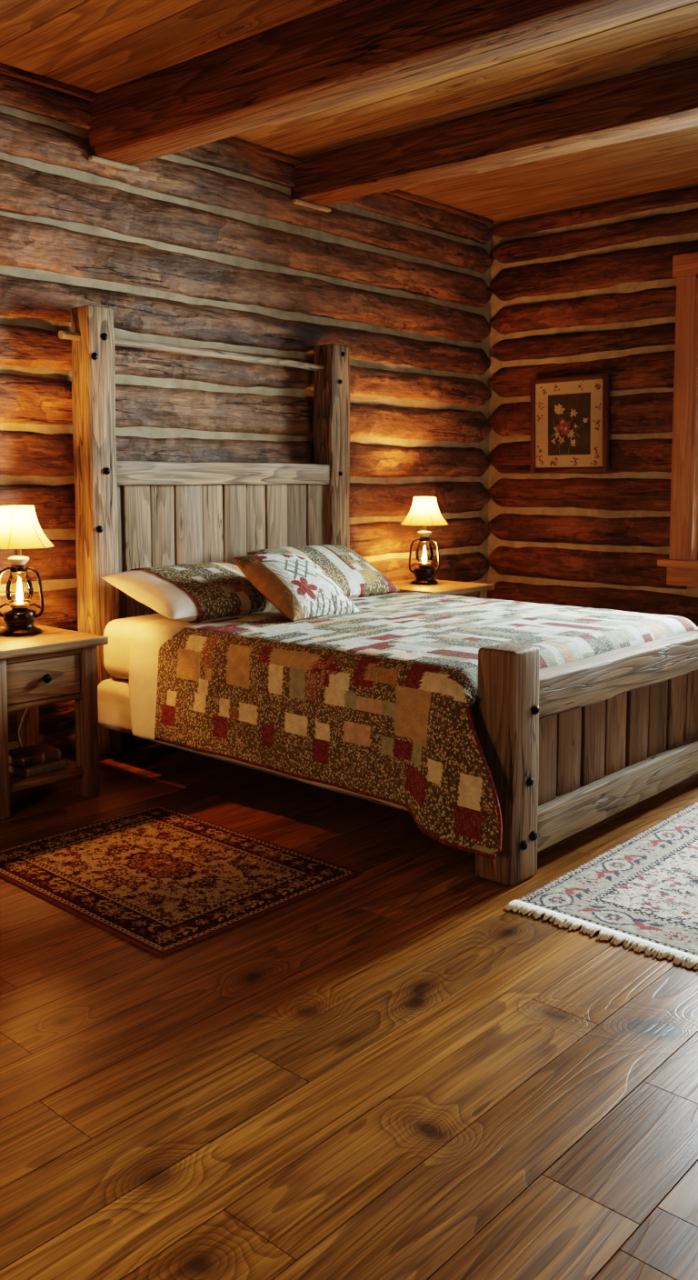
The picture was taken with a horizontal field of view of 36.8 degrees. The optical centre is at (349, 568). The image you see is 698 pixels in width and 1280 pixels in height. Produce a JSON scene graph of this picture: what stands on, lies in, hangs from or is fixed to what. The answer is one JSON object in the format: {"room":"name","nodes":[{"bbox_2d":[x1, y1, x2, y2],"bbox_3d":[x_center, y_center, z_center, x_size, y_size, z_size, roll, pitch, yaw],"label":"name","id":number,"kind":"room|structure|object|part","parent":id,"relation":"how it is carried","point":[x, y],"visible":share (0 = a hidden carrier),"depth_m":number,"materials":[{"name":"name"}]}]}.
{"room":"log cabin bedroom","nodes":[
{"label":"log cabin bedroom","id":0,"kind":"room"},
{"bbox_2d":[0,72,493,756],"bbox_3d":[-1.579,-0.648,4.860,0.212,3.155,7.955,4,7,42],"label":"wall","id":1,"kind":"structure","parent":0,"point":[208,246],"depth_m":5.69,"materials":[{"name":"brown wood"}]},
{"bbox_2d":[88,155,330,211],"bbox_3d":[-0.680,-2.032,5.601,0.062,0.089,1.666,4,7,42],"label":"trim","id":2,"kind":"structure","parent":1,"relation":"attached to","point":[95,159],"depth_m":5.13,"materials":[{"name":"wood"}]},
{"bbox_2d":[0,63,493,224],"bbox_3d":[-1.544,-2.192,4.589,0.043,0.031,7.601,4,7,42],"label":"trim","id":3,"kind":"structure","parent":1,"relation":"attached to","point":[10,71],"depth_m":5.66,"materials":[{"name":"brown wood"}]},
{"bbox_2d":[0,738,697,1279],"bbox_3d":[0.780,1.143,2.809,6.660,0.060,8.055,4,7,42],"label":"floor","id":4,"kind":"structure","parent":0,"point":[393,1070],"depth_m":2.38,"materials":[{"name":"brown wood"}]},
{"bbox_2d":[0,623,107,819],"bbox_3d":[-1.429,0.628,4.462,0.595,0.680,0.565,4,7,42],"label":"nightstand","id":5,"kind":"object","parent":4,"relation":"on","point":[52,665],"visible":0.84,"depth_m":4.34,"materials":[{"name":"brown wood"}]},
{"bbox_3d":[-1.397,0.672,4.153,0.070,0.646,0.070,4,7,42],"label":"leg","id":6,"kind":"part","parent":5,"relation":"part of","materials":[{"name":"brown wood"}]},
{"bbox_2d":[0,626,27,749],"bbox_3d":[-1.526,0.593,4.700,0.160,0.671,0.113,2,5,24],"label":"power cord","id":7,"kind":"object","parent":5,"relation":"hanging from","point":[0,626],"visible":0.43,"depth_m":4.69,"materials":[{"name":"plastic"}]},
{"bbox_2d":[0,505,54,636],"bbox_3d":[-1.417,0.006,4.507,0.304,0.548,0.301,4,7,42],"label":"table lamp","id":8,"kind":"object","parent":5,"relation":"on","point":[20,527],"visible":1,"depth_m":4.46,"materials":[{"name":"metal"}]},
{"bbox_2d":[15,549,21,556],"bbox_3d":[-1.417,-0.118,4.496,0.032,0.138,0.032,4,7,42],"label":"socket","id":9,"kind":"object","parent":8,"relation":"attached to","point":[18,552],"depth_m":4.49,"materials":[{"name":"gold metal"}]},
{"bbox_3d":[-1.417,0.113,4.516,0.029,0.066,0.029,4,7,42],"label":"flame bulb","id":10,"kind":"part","parent":8,"relation":"part of","materials":[{"name":"white glass"}]},
{"bbox_3d":[-1.417,0.199,4.523,0.136,0.063,0.136,4,7,42],"label":"fuel tank","id":11,"kind":"part","parent":8,"relation":"part of","materials":[{"name":"metal"}]},
{"bbox_3d":[-1.417,0.159,4.520,0.082,0.026,0.082,4,7,42],"label":"burner","id":12,"kind":"part","parent":8,"relation":"part of","materials":[{"name":"gold metal"}]},
{"bbox_3d":[-1.417,-0.178,4.491,0.298,0.175,0.296,4,7,42],"label":"lamp shade","id":13,"kind":"part","parent":8,"relation":"part of","materials":[{"name":"fabric"}]},
{"bbox_3d":[-1.460,0.619,4.774,0.070,0.646,0.070,4,7,42],"label":"leg","id":14,"kind":"part","parent":5,"relation":"part of","materials":[{"name":"brown wood"}]},
{"bbox_2d":[9,759,66,778],"bbox_3d":[-1.310,0.831,4.403,0.152,0.038,0.190,4,6,40],"label":"book","id":15,"kind":"object","parent":5,"relation":"on","point":[29,771],"visible":0.67,"depth_m":4.35,"materials":[{"name":"fabric"}]},
{"bbox_2d":[8,743,61,768],"bbox_3d":[-1.337,0.789,4.422,0.200,0.044,0.162,-4,7,-41],"label":"book","id":16,"kind":"object","parent":15,"relation":"on","point":[42,753],"visible":0.87,"depth_m":4.38,"materials":[{"name":"leather"}]},
{"bbox_3d":[-1.251,0.451,4.285,0.023,0.164,0.342,4,7,42],"label":"drawer","id":17,"kind":"part","parent":5,"relation":"part of","materials":[{"name":"brown wood"}]},
{"bbox_3d":[-1.248,0.352,4.275,0.030,0.027,0.352,4,7,42],"label":"rail","id":18,"kind":"part","parent":5,"relation":"part of","materials":[{"name":"brown wood"}]},
{"bbox_3d":[-1.257,0.547,4.299,0.058,0.021,0.352,4,7,42],"label":"rail","id":19,"kind":"part","parent":5,"relation":"part of","materials":[{"name":"brown wood"}]},
{"bbox_2d":[9,758,83,792],"bbox_3d":[-1.428,0.858,4.481,0.505,0.030,0.420,4,7,42],"label":"shelf","id":20,"kind":"object","parent":5,"relation":"attached to","point":[73,769],"depth_m":4.33,"materials":[{"name":"brown wood"}]},
{"bbox_3d":[-1.230,0.448,4.266,0.037,0.037,0.038,4,7,42],"label":"knob","id":21,"kind":"part","parent":5,"relation":"part of","materials":[{"name":"black metal"}]},
{"bbox_3d":[-1.115,0.646,4.463,0.070,0.646,0.070,4,7,42],"label":"leg","id":22,"kind":"part","parent":5,"relation":"part of","materials":[{"name":"brown wood"}]},
{"bbox_2d":[0,805,359,957],"bbox_3d":[-0.654,1.035,3.639,1.105,0.010,0.837,5,7,42],"label":"rug","id":23,"kind":"object","parent":4,"relation":"on","point":[165,881],"visible":1,"depth_m":3.55,"materials":[{"name":"fabric"}]},
{"bbox_2d":[58,306,697,887],"bbox_3d":[0.227,-0.135,4.860,2.501,2.141,2.031,4,7,42],"label":"bed","id":24,"kind":"object","parent":4,"relation":"on","point":[569,747],"visible":0.64,"depth_m":4.88,"materials":[{"name":"brown wood"}]},
{"bbox_3d":[-1.207,-0.149,5.020,0.159,2.141,0.155,4,7,42],"label":"headboard post","id":25,"kind":"part","parent":24,"relation":"part of","materials":[{"name":"brown wood"}]},
{"bbox_3d":[-0.724,-1.118,5.473,0.046,0.057,1.789,4,7,42],"label":"rod","id":26,"kind":"part","parent":24,"relation":"part of","materials":[{"name":"brown wood"}]},
{"bbox_3d":[-0.650,-0.503,5.596,0.110,0.124,1.535,4,7,42],"label":"headboard rail","id":27,"kind":"part","parent":24,"relation":"part of","materials":[{"name":"wood"}]},
{"bbox_2d":[97,677,408,810],"bbox_3d":[0.207,0.642,4.925,2.148,0.246,1.871,4,7,42],"label":"box spring","id":28,"kind":"object","parent":24,"relation":"on","point":[113,694],"visible":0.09,"depth_m":4.82,"materials":[{"name":"white fabric"}]},
{"bbox_2d":[103,613,479,733],"bbox_3d":[0.219,0.378,4.893,2.113,0.288,1.847,4,7,42],"label":"mattress","id":29,"kind":"object","parent":28,"relation":"on","point":[118,633],"visible":0.09,"depth_m":4.82,"materials":[{"name":"white fabric"}]},
{"bbox_2d":[129,592,399,750],"bbox_3d":[-0.197,0.444,5.276,0.485,0.510,1.931,4,7,42],"label":"sheet","id":30,"kind":"object","parent":29,"relation":"on","point":[147,637],"visible":0.16,"depth_m":4.65,"materials":[{"name":"white fabric"}]},
{"bbox_2d":[100,562,278,622],"bbox_3d":[-0.681,0.105,4.997,0.537,0.235,0.824,4,7,41],"label":"pillow","id":31,"kind":"object","parent":30,"relation":"on","point":[195,592],"visible":0.8,"depth_m":4.80,"materials":[{"name":"fabric"}]},
{"bbox_2d":[246,544,399,598],"bbox_3d":[-0.129,0.024,5.649,0.433,0.280,0.750,5,7,43],"label":"pillow","id":32,"kind":"object","parent":30,"relation":"on","point":[350,571],"visible":0.57,"depth_m":5.61,"materials":[{"name":"fabric"}]},
{"bbox_2d":[154,591,697,859],"bbox_3d":[0.425,0.521,4.698,1.921,0.594,1.994,4,7,42],"label":"quilt","id":33,"kind":"object","parent":29,"relation":"on","point":[374,701],"visible":0.86,"depth_m":4.02,"materials":[{"name":"multicoloured fabric"}]},
{"bbox_2d":[231,553,359,620],"bbox_3d":[-0.242,0.083,4.898,0.394,0.292,0.479,4,6,40],"label":"cushion","id":34,"kind":"object","parent":33,"relation":"on","point":[299,589],"visible":0.91,"depth_m":4.78,"materials":[{"name":"white fabric"}]},
{"bbox_3d":[-0.200,0.864,4.481,2.200,0.088,0.050,4,7,42],"label":"rail","id":35,"kind":"part","parent":24,"relation":"part of","materials":[{"name":"brown wood"}]},
{"bbox_3d":[-0.100,-0.252,6.240,0.158,2.121,0.173,4,7,42],"label":"headboard post","id":36,"kind":"part","parent":24,"relation":"part of","materials":[{"name":"brown wood"}]},
{"bbox_3d":[0.534,0.657,3.535,0.156,0.784,0.168,4,7,42],"label":"footboard post","id":37,"kind":"part","parent":24,"relation":"part of","materials":[{"name":"brown wood"}]},
{"bbox_3d":[1.124,0.858,4.213,0.118,0.147,1.631,4,7,42],"label":"footboard rail","id":38,"kind":"part","parent":24,"relation":"part of","materials":[{"name":"brown wood"}]},
{"bbox_3d":[1.127,0.394,4.169,0.108,0.152,1.633,4,7,42],"label":"footboard rail","id":39,"kind":"part","parent":24,"relation":"part of","materials":[{"name":"wood"}]},
{"bbox_2d":[391,579,494,598],"bbox_3d":[0.491,0.443,6.611,0.595,0.680,0.616,4,7,42],"label":"nightstand","id":40,"kind":"object","parent":4,"relation":"on","point":[443,587],"visible":0.2,"depth_m":6.47,"materials":[{"name":"brown wood"}]},
{"bbox_2d":[400,496,449,584],"bbox_3d":[0.478,-0.178,6.643,0.304,0.548,0.301,3,6,28],"label":"table lamp","id":41,"kind":"object","parent":40,"relation":"on","point":[425,511],"visible":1,"depth_m":6.60,"materials":[{"name":"metal"}]},
{"bbox_3d":[0.478,-0.363,6.627,0.298,0.175,0.296,3,6,28],"label":"lamp shade","id":42,"kind":"part","parent":41,"relation":"part of","materials":[{"name":"fabric"}]},
{"bbox_3d":[0.478,0.015,6.660,0.136,0.063,0.136,3,6,28],"label":"fuel tank","id":43,"kind":"part","parent":41,"relation":"part of","materials":[{"name":"metal"}]},
{"bbox_3d":[0.478,-0.025,6.656,0.082,0.026,0.082,3,6,28],"label":"burner","id":44,"kind":"part","parent":41,"relation":"part of","materials":[{"name":"gold metal"}]},
{"bbox_3d":[0.478,-0.071,6.652,0.029,0.066,0.029,3,6,28],"label":"flame bulb","id":45,"kind":"part","parent":41,"relation":"part of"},
{"bbox_3d":[0.671,0.167,6.424,0.030,0.027,0.384,4,7,42],"label":"rail","id":46,"kind":"part","parent":40,"relation":"part of","materials":[{"name":"brown wood"}]},
{"bbox_3d":[0.817,0.459,6.626,0.070,0.646,0.076,4,7,42],"label":"leg","id":47,"kind":"part","parent":40,"relation":"part of","materials":[{"name":"brown wood"}]},
{"bbox_2d":[505,800,697,971],"bbox_3d":[1.647,1.028,3.694,1.202,0.016,2.157,4,7,42],"label":"rug","id":48,"kind":"object","parent":4,"relation":"on","point":[642,891],"visible":1,"depth_m":3.37,"materials":[{"name":"fabric"}]},
{"bbox_2d":[0,0,697,223],"bbox_3d":[0.795,-2.062,2.548,6.660,0.060,8.098,4,7,42],"label":"ceiling","id":49,"kind":"structure","parent":0,"point":[96,46],"depth_m":4.71,"materials":[{"name":"brown wood"}]},
{"bbox_2d":[0,0,20,9],"bbox_3d":[0.380,-1.864,2.088,6.422,0.260,0.227,4,6,39],"label":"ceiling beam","id":50,"kind":"structure","parent":49,"relation":"attached to","point":[4,4],"depth_m":3.44,"materials":[{"name":"brown wood"}]},
{"bbox_2d":[87,0,697,165],"bbox_3d":[1.283,-1.936,3.083,6.421,0.291,0.227,4,6,39],"label":"ceiling beam","id":51,"kind":"structure","parent":49,"relation":"attached to","point":[354,50],"depth_m":4.11,"materials":[{"name":"brown wood"}]},
{"bbox_2d":[291,57,697,206],"bbox_3d":[2.200,-2.054,4.095,6.419,0.226,0.234,4,6,39],"label":"ceiling beam","id":52,"kind":"structure","parent":49,"relation":"attached to","point":[662,99],"depth_m":5.14,"materials":[{"name":"brown wood"}]},
{"bbox_2d":[487,183,697,627],"bbox_3d":[3.408,-0.709,5.571,6.460,3.155,0.212,4,7,42],"label":"wall","id":53,"kind":"structure","parent":0,"point":[591,289],"depth_m":7.03,"materials":[{"name":"brown wood"}]},
{"bbox_2d":[530,372,609,472],"bbox_3d":[1.490,-0.972,7.112,0.590,0.645,0.034,4,7,42],"label":"framed picture","id":54,"kind":"object","parent":53,"relation":"attached to","point":[570,415],"visible":1,"depth_m":7.10,"materials":[{"name":"brown wood"}]},
{"bbox_2d":[548,392,590,455],"bbox_3d":[1.489,-0.972,7.107,0.329,0.413,0.011,4,7,42],"label":"artwork","id":55,"kind":"object","parent":54,"relation":"attached to","point":[569,414],"depth_m":7.10,"materials":[{"name":"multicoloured paper"}]},
{"bbox_2d":[657,251,697,587],"bbox_3d":[2.684,-0.881,6.170,1.685,2.065,0.275,4,7,42],"label":"window","id":56,"kind":"structure","parent":53,"relation":"in","point":[682,565],"depth_m":6.58,"materials":[{"name":"brown wood"}]},
{"bbox_3d":[2.650,0.009,6.210,1.685,0.045,0.175,4,7,42],"label":"sill","id":57,"kind":"part","parent":56,"relation":"part of","materials":[{"name":"brown wood"}]},
{"bbox_3d":[2.632,-0.959,6.106,1.615,1.900,0.039,4,7,42],"label":"casing","id":58,"kind":"part","parent":56,"relation":"part of","materials":[{"name":"brown wood"}]}
]}

